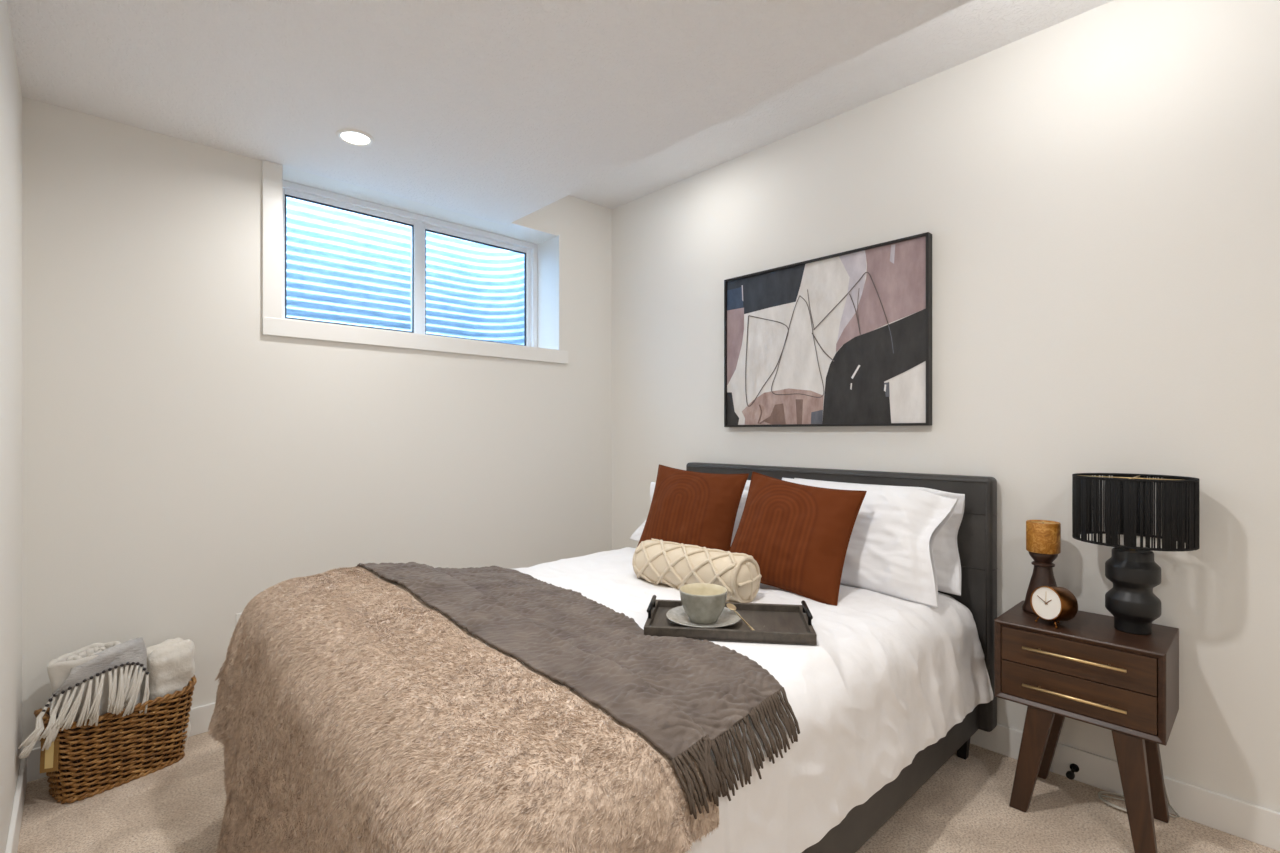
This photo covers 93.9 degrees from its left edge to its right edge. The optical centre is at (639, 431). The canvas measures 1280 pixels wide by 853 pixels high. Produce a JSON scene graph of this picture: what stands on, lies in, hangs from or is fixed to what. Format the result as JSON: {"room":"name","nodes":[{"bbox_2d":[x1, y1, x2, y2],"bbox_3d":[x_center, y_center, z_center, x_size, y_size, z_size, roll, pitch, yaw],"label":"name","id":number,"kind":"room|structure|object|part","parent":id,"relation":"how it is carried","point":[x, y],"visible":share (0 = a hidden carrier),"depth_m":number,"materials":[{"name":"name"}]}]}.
{"room":"basement bedroom","nodes":[
{"label":"basement bedroom","id":0,"kind":"room"},
{"bbox_2d":[0,0,21,852],"bbox_3d":[-0.775,-0.174,0.507,0.150,2.838,5.100,0,0,-43],"label":"wall","id":1,"kind":"structure","parent":0,"point":[10,88],"depth_m":1.72,"materials":[{"name":"white paint"}]},
{"bbox_2d":[5,757,26,852],"bbox_3d":[-0.630,1.189,0.471,0.013,0.112,4.550,0,0,-43],"label":"baseboard","id":2,"kind":"structure","parent":1,"relation":"attached to","point":[18,805],"depth_m":1.84,"materials":[{"name":"white paint"}]},
{"bbox_2d":[22,96,611,749],"bbox_3d":[-1.295,-0.174,3.176,2.752,2.838,0.300,0,0,-43],"label":"wall","id":3,"kind":"structure","parent":0,"point":[183,462],"depth_m":2.51,"materials":[{"name":"white paint"}]},
{"bbox_2d":[27,702,215,781],"bbox_3d":[-1.187,1.189,3.062,2.752,0.112,0.013,0,0,-43],"label":"baseboard","id":4,"kind":"structure","parent":3,"relation":"attached to","point":[200,717],"depth_m":2.45,"materials":[{"name":"white paint"}]},
{"bbox_2d":[236,613,241,624],"bbox_3d":[-1.700,0.837,2.582,0.074,0.120,0.009,0,0,-43],"label":"wall outlet","id":5,"kind":"object","parent":3,"relation":"attached to","point":[238,615],"visible":0.06,"depth_m":2.56,"materials":[{"name":"white plastic"}]},
{"bbox_2d":[262,160,567,363],"bbox_3d":[-1.157,-0.824,3.293,1.647,0.794,0.318,0,0,-43],"label":"window","id":6,"kind":"structure","parent":3,"relation":"in","point":[343,262],"depth_m":3.25,"materials":[{"name":"white paint"}]},
{"bbox_3d":[-1.498,-0.858,3.129,0.711,0.657,0.029,0,0,-43],"label":"sliding sash","id":7,"kind":"part","parent":6,"relation":"part of","materials":[{"name":"white plastic"}]},
{"bbox_3d":[-1.502,-0.854,3.133,0.643,0.609,0.004,0,0,-43],"label":"pane","id":8,"kind":"part","parent":6,"relation":"part of","materials":[{"name":"clear glass"}]},
{"bbox_3d":[-1.235,-0.863,3.384,1.504,0.707,0.070,0,0,-43],"label":"frame","id":9,"kind":"part","parent":6,"relation":"part of","materials":[{"name":"white plastic"}]},
{"bbox_3d":[-0.989,-0.854,3.641,0.677,0.609,0.004,0,0,-43],"label":"pane","id":10,"kind":"part","parent":6,"relation":"part of","materials":[{"name":"clear glass"}]},
{"bbox_3d":[-0.983,-0.858,3.635,0.733,0.657,0.032,0,0,-43],"label":"fixed sash","id":11,"kind":"part","parent":6,"relation":"part of","materials":[{"name":"white plastic"}]},
{"bbox_2d":[7,0,971,225],"bbox_3d":[0.072,-1.343,1.133,1.942,0.301,4.550,0,0,-43],"label":"ceiling","id":12,"kind":"structure","parent":0,"point":[495,111],"depth_m":1.98,"materials":[{"name":"white paint"}]},
{"bbox_2d":[336,128,374,146],"bbox_3d":[-1.151,-1.188,2.419,0.144,0.007,0.144,0,0,-43],"label":"recessed light","id":13,"kind":"object","parent":12,"relation":"in","point":[354,137],"visible":1,"depth_m":2.41,"materials":[{"name":"white paint"}]},
{"bbox_2d":[341,132,369,143],"bbox_3d":[-1.151,-1.190,2.419,0.107,0.003,0.107,0,0,-43],"label":"diffuser","id":14,"kind":"object","parent":13,"relation":"attached to","point":[346,137],"depth_m":2.41,"materials":[{"name":"white plastic"}]},
{"bbox_2d":[17,731,1279,852],"bbox_3d":[0.367,1.305,1.410,3.052,0.120,4.850,0,0,-43],"label":"floor","id":15,"kind":"structure","parent":0,"point":[179,807],"depth_m":1.92,"materials":[{"name":"beige carpet"}]},
{"bbox_2d":[34,675,196,803],"bbox_3d":[-1.897,1.096,2.175,0.246,0.305,0.446,0,0,32],"label":"wicker basket","id":16,"kind":"object","parent":15,"relation":"on","point":[87,761],"visible":0.87,"depth_m":2.09,"materials":[{"name":"brown wicker"}]},
{"bbox_2d":[18,637,149,758],"bbox_3d":[-1.923,0.981,2.067,0.232,0.466,0.345,0,0,36],"label":"throw","id":17,"kind":"object","parent":16,"relation":"in","point":[92,681],"visible":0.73,"depth_m":2.05,"materials":[{"name":"white fabric"}]},
{"bbox_2d":[138,638,194,740],"bbox_3d":[-1.824,1.007,2.299,0.174,0.404,0.153,0,0,32],"label":"throw","id":18,"kind":"object","parent":16,"relation":"in","point":[170,663],"visible":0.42,"depth_m":2.25,"materials":[{"name":"white fabric"}]},
{"bbox_2d":[686,462,997,852],"bbox_3d":[0.060,0.709,2.139,2.175,1.072,1.567,0,0,-43],"label":"bed","id":19,"kind":"object","parent":15,"relation":"on","point":[977,532],"visible":0.09,"depth_m":2.28,"materials":[{"name":"grey fabric"}]},
{"bbox_2d":[511,547,993,852],"bbox_3d":[-0.018,0.809,2.075,2.184,0.636,1.700,0,0,-43],"label":"duvet","id":20,"kind":"object","parent":19,"relation":"on","point":[885,678],"visible":0.25,"depth_m":1.69,"materials":[{"name":"white fabric"}]},
{"bbox_2d":[207,567,719,852],"bbox_3d":[-0.639,0.857,1.503,0.676,0.802,1.698,0,0,-43],"label":"fur throw","id":21,"kind":"object","parent":20,"relation":"on","point":[352,714],"visible":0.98,"depth_m":1.20,"materials":[{"name":"beige fur"}]},
{"bbox_2d":[356,562,799,818],"bbox_3d":[-0.343,0.657,1.810,0.570,0.406,1.684,0,0,-43],"label":"throw","id":22,"kind":"object","parent":20,"relation":"on","point":[679,693],"visible":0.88,"depth_m":1.43,"materials":[{"name":"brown fabric"}]},
{"bbox_2d":[630,482,747,544],"bbox_3d":[0.248,0.431,3.014,0.242,0.312,0.639,0,0,-43],"label":"pillow","id":23,"kind":"object","parent":20,"relation":"on","point":[636,535],"visible":0.06,"depth_m":2.84,"materials":[{"name":"white fabric"}]},
{"bbox_2d":[637,464,748,550],"bbox_3d":[0.233,0.379,2.737,0.477,0.442,0.245,0,0,31],"label":"throw cushion","id":24,"kind":"object","parent":20,"relation":"on","point":[700,509],"visible":0.75,"depth_m":2.68,"materials":[{"name":"orange fabric"}]},
{"bbox_2d":[632,538,761,602],"bbox_3d":[0.198,0.508,2.212,0.520,0.178,0.187,0,0,44],"label":"bolster cushion","id":25,"kind":"object","parent":20,"relation":"on","point":[655,561],"visible":0.87,"depth_m":2.12,"materials":[{"name":"beige fabric"}]},
{"bbox_2d":[644,595,816,644],"bbox_3d":[0.267,0.555,1.817,0.480,0.062,0.284,0,0,8],"label":"serving tray","id":26,"kind":"object","parent":20,"relation":"on","point":[771,623],"visible":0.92,"depth_m":1.77,"materials":[{"name":"grey wood"}]},
{"bbox_3d":[0.036,0.541,1.848,0.013,0.034,0.152,0,0,8],"label":"handle","id":27,"kind":"part","parent":26,"relation":"part of","materials":[{"name":"black metal"}]},
{"bbox_2d":[666,606,740,627],"bbox_3d":[0.192,0.566,1.814,0.226,0.023,0.226,0,0,-43],"label":"saucer","id":28,"kind":"object","parent":26,"relation":"on","point":[677,615],"visible":0.62,"depth_m":1.81,"materials":[{"name":"ceramic"}]},
{"bbox_2d":[679,583,727,623],"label":"tea cup","id":29,"kind":"object","parent":28,"relation":"on","point":[703,603],"visible":1,"depth_m":1.77,"materials":[{"name":"grey ceramic"}]},
{"bbox_2d":[727,603,753,629],"bbox_3d":[0.299,0.555,1.781,0.027,0.044,0.169,0,0,-16],"label":"teaspoon","id":30,"kind":"object","parent":28,"relation":"on","point":[730,606],"visible":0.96,"depth_m":1.82,"materials":[{"name":"gold metal"}]},
{"bbox_2d":[727,603,735,609],"bbox_3d":[0.282,0.539,1.842,0.030,0.012,0.039,0,0,-43],"label":"spoon bowl","id":31,"kind":"object","parent":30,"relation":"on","point":[730,606],"depth_m":1.84,"materials":[{"name":"gold metal"}]},
{"bbox_3d":[0.310,0.559,1.764,0.007,0.035,0.130,0,0,-19],"label":"handle","id":32,"kind":"part","parent":30,"relation":"part of","materials":[{"name":"gold metal"}]},
{"bbox_3d":[0.498,0.541,1.786,0.013,0.034,0.152,0,0,8],"label":"handle","id":33,"kind":"part","parent":26,"relation":"part of","materials":[{"name":"black metal"}]},
{"bbox_2d":[744,480,750,490],"bbox_3d":[0.433,0.428,3.091,0.640,0.384,0.140,0,0,42],"label":"pillow","id":34,"kind":"object","parent":20,"relation":"on","point":[747,484],"visible":0.02,"depth_m":2.97,"materials":[{"name":"white fabric"}]},
{"bbox_2d":[729,472,866,605],"bbox_3d":[0.574,0.391,2.279,0.504,0.455,0.250,0,0,34],"label":"throw cushion","id":35,"kind":"object","parent":20,"relation":"on","point":[798,536],"visible":0.96,"depth_m":2.21,"materials":[{"name":"orange fabric"}]},
{"bbox_2d":[782,478,957,607],"bbox_3d":[0.834,0.413,2.408,0.752,0.407,0.266,0,0,45],"label":"pillow","id":36,"kind":"object","parent":20,"relation":"on","point":[890,548],"visible":0.58,"depth_m":2.22,"materials":[{"name":"white fabric"}]},
{"bbox_2d":[794,478,964,595],"bbox_3d":[0.971,0.415,2.532,0.746,0.398,0.133,0,0,44],"label":"pillow","id":37,"kind":"object","parent":20,"relation":"on","point":[945,548],"visible":0.13,"depth_m":2.31,"materials":[{"name":"white fabric"}]},
{"bbox_3d":[0.821,0.659,2.857,0.082,0.972,1.565,0,0,-43],"label":"headboard","id":38,"kind":"part","parent":19,"relation":"part of","materials":[{"name":"grey fabric"}]},
{"bbox_3d":[0.539,1.025,1.606,2.046,0.240,0.050,0,0,-43],"label":"rail","id":39,"kind":"part","parent":19,"relation":"part of","materials":[{"name":"grey fabric"}]},
{"bbox_3d":[1.237,1.188,2.290,0.048,0.115,0.048,0,0,-43],"label":"leg","id":40,"kind":"part","parent":19,"relation":"part of","materials":[{"name":"black metal"}]},
{"bbox_2d":[994,601,1178,852],"bbox_3d":[1.461,0.939,1.969,0.354,0.612,0.439,0,0,-43],"label":"nightstand","id":41,"kind":"object","parent":15,"relation":"on","point":[1085,669],"visible":1,"depth_m":1.86,"materials":[{"name":"brown wood"}]},
{"bbox_3d":[1.286,1.070,1.960,0.051,0.350,0.122,0,0,-43],"label":"leg","id":42,"kind":"part","parent":41,"relation":"part of","materials":[{"name":"brown wood"}]},
{"bbox_2d":[1022,551,1057,614],"bbox_3d":[1.418,0.527,2.104,0.124,0.212,0.124,0,0,-43],"label":"candle holder","id":43,"kind":"object","parent":41,"relation":"on","point":[1042,575],"visible":0.59,"depth_m":2.08,"materials":[{"name":"brown wood"}]},
{"bbox_2d":[1026,520,1060,553],"bbox_3d":[1.418,0.368,2.104,0.102,0.105,0.102,0,0,-43],"label":"pillar candle","id":44,"kind":"object","parent":43,"relation":"on","point":[1042,536],"visible":1,"depth_m":2.06,"materials":[{"name":"orange wax"}]},
{"bbox_3d":[1.467,1.070,2.134,0.053,0.350,0.127,0,0,-43],"label":"leg","id":45,"kind":"part","parent":41,"relation":"part of","materials":[{"name":"brown wood"}]},
{"bbox_2d":[1030,586,1077,628],"bbox_3d":[1.364,0.570,1.970,0.090,0.127,0.110,0,0,-19],"label":"desk clock","id":46,"kind":"object","parent":41,"relation":"on","point":[1049,603],"visible":1,"depth_m":1.94,"materials":[{"name":"brown metal"}]},
{"bbox_3d":[1.342,0.824,1.857,0.028,0.010,0.266,0,0,-43],"label":"handle","id":47,"kind":"part","parent":41,"relation":"part of","materials":[{"name":"gold metal"}]},
{"bbox_3d":[1.342,0.702,1.857,0.028,0.010,0.266,0,0,-43],"label":"handle","id":48,"kind":"part","parent":41,"relation":"part of","materials":[{"name":"gold metal"}]},
{"bbox_3d":[1.460,0.820,1.968,0.297,0.110,0.398,0,0,-43],"label":"drawer","id":49,"kind":"part","parent":41,"relation":"part of","materials":[{"name":"brown wood"}]},
{"bbox_3d":[1.460,0.708,1.968,0.297,0.108,0.398,0,0,-43],"label":"drawer","id":50,"kind":"part","parent":41,"relation":"part of","materials":[{"name":"brown wood"}]},
{"bbox_3d":[1.464,1.070,1.769,0.055,0.350,0.106,0,0,-43],"label":"leg","id":51,"kind":"part","parent":41,"relation":"part of","materials":[{"name":"brown wood"}]},
{"bbox_2d":[1072,473,1199,634],"bbox_3d":[1.570,0.387,1.906,0.312,0.492,0.312,0,0,-43],"label":"table lamp","id":52,"kind":"object","parent":41,"relation":"on","point":[1118,504],"visible":1,"depth_m":1.85,"materials":[{"name":"black ceramic"}]},
{"bbox_3d":[1.646,1.070,1.944,0.053,0.350,0.108,0,0,-43],"label":"leg","id":53,"kind":"part","parent":41,"relation":"part of","materials":[{"name":"brown wood"}]},
{"bbox_2d":[1098,787,1179,817],"bbox_3d":[1.644,0.923,1.972,0.212,0.638,0.107,0,0,29],"label":"lamp cord","id":54,"kind":"object","parent":15,"relation":"on","point":[1099,792],"visible":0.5,"depth_m":2.00,"materials":[{"name":"grey plastic"}]},
{"bbox_2d":[570,0,1112,208],"bbox_3d":[0.367,-1.543,1.410,2.752,0.100,4.550,0,0,-43],"label":"ceiling","id":55,"kind":"structure","parent":0,"point":[973,29],"depth_m":2.57,"materials":[{"name":"white paint"}]},
{"bbox_2d":[612,0,1279,811],"bbox_3d":[1.338,-0.174,2.496,0.150,2.838,5.100,0,0,-43],"label":"wall","id":56,"kind":"structure","parent":0,"point":[1096,191],"depth_m":2.16,"materials":[{"name":"white paint"}]},
{"bbox_2d":[724,232,931,426],"bbox_3d":[0.842,-0.428,2.883,0.042,0.802,1.075,0,0,-43],"label":"framed painting","id":57,"kind":"object","parent":56,"relation":"attached to","point":[843,338],"visible":1,"depth_m":2.79,"materials":[{"name":"black"}]},
{"bbox_2d":[1066,763,1078,779],"bbox_3d":[1.527,1.200,2.113,0.073,0.028,0.028,0,0,-43],"label":"door stop","id":58,"kind":"object","parent":56,"relation":"attached to","point":[1070,775],"visible":1,"depth_m":2.10,"materials":[{"name":"black metal"}]},
{"bbox_2d":[970,723,1279,850],"bbox_3d":[1.365,1.189,2.349,0.013,0.112,4.550,0,0,-43],"label":"baseboard","id":59,"kind":"structure","parent":56,"relation":"attached to","point":[1260,825],"depth_m":1.93,"materials":[{"name":"white paint"}]}
]}

